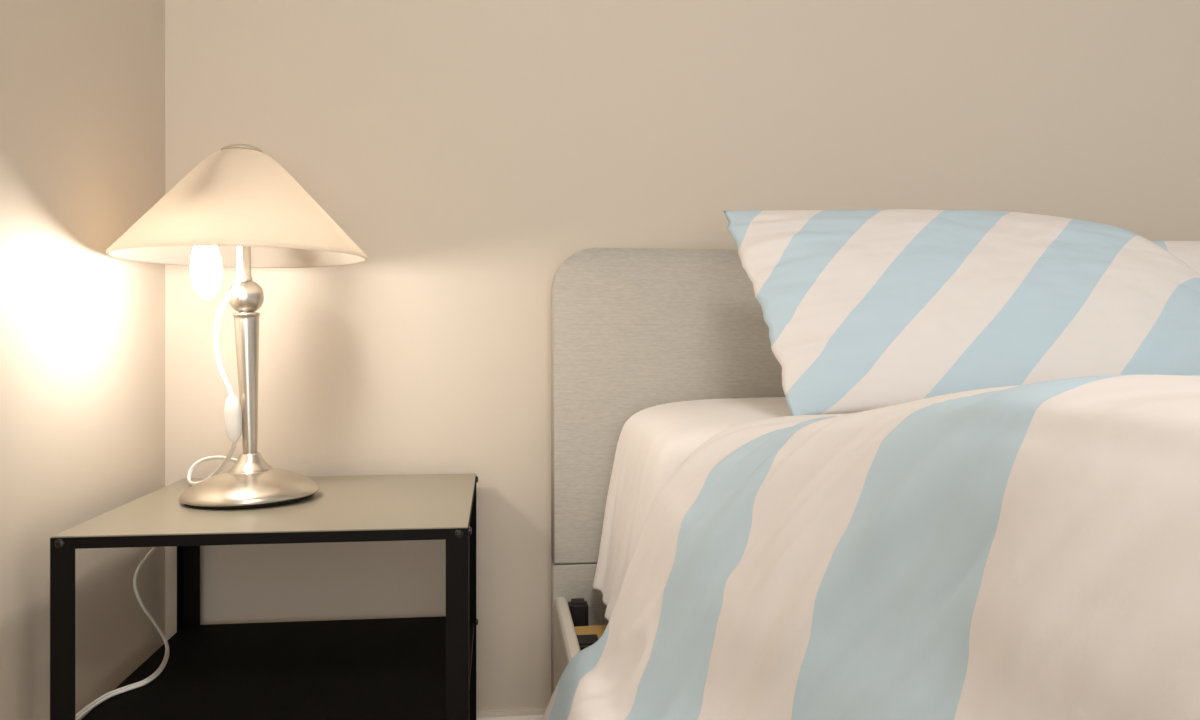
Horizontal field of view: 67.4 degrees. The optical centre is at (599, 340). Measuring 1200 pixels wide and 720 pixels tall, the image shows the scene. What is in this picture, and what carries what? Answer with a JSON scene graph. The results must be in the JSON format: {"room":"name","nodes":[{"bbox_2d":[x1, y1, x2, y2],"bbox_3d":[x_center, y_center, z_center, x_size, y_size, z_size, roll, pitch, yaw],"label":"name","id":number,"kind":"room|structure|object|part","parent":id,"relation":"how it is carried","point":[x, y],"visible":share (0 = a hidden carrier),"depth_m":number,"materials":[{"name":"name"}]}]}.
{"room":"bedroom","nodes":[
{"label":"bedroom","id":0,"kind":"room"},
{"bbox_2d":[0,0,164,719],"bbox_3d":[-0.666,-0.525,0.822,0.100,2.450,1.185,0,0,-7],"label":"wall","id":1,"kind":"structure","parent":0,"point":[82,82],"depth_m":1.12,"materials":[{"name":"beige paint"}]},
{"bbox_2d":[165,0,1199,711],"bbox_3d":[1.107,-0.525,1.673,3.817,2.450,0.100,0,0,-7],"label":"wall","id":2,"kind":"structure","parent":0,"point":[469,149],"depth_m":1.48,"materials":[{"name":"beige paint"}]},
{"bbox_2d":[476,708,545,719],"bbox_3d":[1.120,0.653,1.618,3.604,0.094,0.013,0,0,-7],"label":"baseboard","id":3,"kind":"structure","parent":2,"relation":"attached to","point":[524,714],"depth_m":1.47,"materials":[{"name":"beige paint"}]},
{"bbox_3d":[0.386,0.750,-0.366,5.717,0.100,3.985,0,0,-7],"label":"floor","id":4,"kind":"structure","parent":0,"visible":0},
{"bbox_2d":[50,474,477,719],"bbox_3d":[-0.399,0.457,1.213,0.458,0.487,0.426,0,0,-7],"label":"nightstand","id":5,"kind":"object","parent":4,"relation":"on","point":[413,668],"visible":0.94,"depth_m":1.13,"materials":[{"name":"black"}]},
{"bbox_3d":[-0.588,0.457,0.993,0.026,0.485,0.026,0,0,-7],"label":"leg","id":6,"kind":"part","parent":5,"relation":"part of","materials":[{"name":"black"}]},
{"bbox_3d":[-0.633,0.457,1.384,0.026,0.485,0.026,0,0,-7],"label":"leg","id":7,"kind":"part","parent":5,"relation":"part of","materials":[{"name":"black"}]},
{"bbox_2d":[75,144,367,719],"bbox_3d":[-0.485,0.210,1.232,0.345,0.949,0.390,-2,0,-7],"label":"table lamp","id":8,"kind":"object","parent":5,"relation":"on","point":[239,208],"visible":0.91,"depth_m":1.16,"materials":[{"name":"beige fabric"}]},
{"bbox_3d":[-0.562,0.276,1.224,0.172,0.825,0.391,0,0,-7],"label":"power cord","id":9,"kind":"part","parent":8,"relation":"part of","materials":[{"name":"white plastic"}]},
{"bbox_3d":[-0.495,-0.091,1.132,0.036,0.076,0.036,-2,0,-7],"label":"bulb","id":10,"kind":"part","parent":8,"relation":"part of","materials":[{"name":"white glass"}]},
{"bbox_2d":[224,395,241,441],"bbox_3d":[-0.488,0.103,1.198,0.021,0.064,0.021,-2,0,-7],"label":"switch","id":11,"kind":"object","parent":8,"relation":"attached to","point":[232,408],"depth_m":1.19,"materials":[{"name":"white plastic"}]},
{"bbox_3d":[-0.482,-0.185,1.214,0.325,0.147,0.325,-1,0,-7],"label":"lamp shade","id":12,"kind":"part","parent":8,"relation":"part of","materials":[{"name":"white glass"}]},
{"bbox_3d":[-0.474,0.057,1.215,0.035,0.191,0.035,-2,0,-7],"label":"post","id":13,"kind":"part","parent":8,"relation":"part of","materials":[{"name":"silver metal"}]},
{"bbox_3d":[-0.480,-0.162,1.214,0.018,0.167,0.018,-2,0,-7],"label":"stem","id":14,"kind":"part","parent":8,"relation":"part of","materials":[{"name":"silver metal"}]},
{"bbox_3d":[-0.399,0.214,1.213,0.450,0.002,0.418,0,0,-7],"label":"panel","id":15,"kind":"part","parent":5,"relation":"part of","materials":[{"name":"beige"}]},
{"bbox_2d":[81,615,474,719],"bbox_3d":[-0.399,0.441,1.213,0.446,0.002,0.414,0,0,-7],"label":"shelf","id":16,"kind":"object","parent":5,"relation":"attached to","point":[384,668],"depth_m":1.19,"materials":[{"name":"black"}]},
{"bbox_3d":[-0.165,0.457,1.042,0.026,0.485,0.026,0,0,-7],"label":"leg","id":17,"kind":"part","parent":5,"relation":"part of","materials":[{"name":"black"}]},
{"bbox_3d":[-0.210,0.457,1.433,0.026,0.485,0.026,0,0,-7],"label":"leg","id":18,"kind":"part","parent":5,"relation":"part of","materials":[{"name":"black"}]},
{"bbox_2d":[551,248,784,695],"bbox_3d":[0.836,0.276,0.517,1.600,0.848,2.124,0,0,-7],"label":"upholstered bed","id":19,"kind":"object","parent":4,"relation":"on","point":[633,330],"visible":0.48,"depth_m":1.43,"materials":[{"name":"grey fabric"}]},
{"bbox_3d":[0.055,0.491,0.409,0.020,0.178,2.040,0,0,-7],"label":"rail","id":20,"kind":"part","parent":19,"relation":"part of","materials":[{"name":"beige fabric"}]},
{"bbox_3d":[0.718,0.487,1.543,1.600,0.266,0.058,0,0,-7],"label":"headboard panel","id":21,"kind":"part","parent":19,"relation":"part of","materials":[{"name":"grey fabric"}]},
{"bbox_3d":[0.837,0.257,0.511,1.444,0.324,1.965,0,0,-7],"label":"mattress","id":22,"kind":"object","parent":19,"relation":"on","visible":0},
{"bbox_2d":[592,397,861,620],"bbox_3d":[0.839,0.235,0.507,1.491,0.301,1.986,0,0,-7],"label":"sheet","id":23,"kind":"object","parent":22,"relation":"on","point":[654,442],"visible":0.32,"depth_m":1.19,"materials":[{"name":"white fabric"}]},
{"bbox_2d":[541,374,1199,719],"bbox_3d":[0.855,0.290,0.354,1.767,0.555,1.725,0,0,-7],"label":"duvet","id":24,"kind":"object","parent":23,"relation":"on","point":[1029,551],"visible":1,"depth_m":0.46,"materials":[{"name":"fabric"}]},
{"bbox_2d":[723,209,1199,415],"bbox_3d":[0.541,-0.052,1.182,0.704,0.271,0.300,0,0,-7],"label":"pillow","id":25,"kind":"object","parent":23,"relation":"on","point":[863,310],"visible":0.96,"depth_m":1.09,"materials":[{"name":"fabric"}]},
{"bbox_2d":[1151,241,1199,274],"bbox_3d":[1.097,-0.044,1.441,0.661,0.238,0.126,0,0,-7],"label":"pillow","id":26,"kind":"object","parent":23,"relation":"on","point":[1188,252],"visible":0.08,"depth_m":1.43,"materials":[{"name":"fabric"}]}
]}

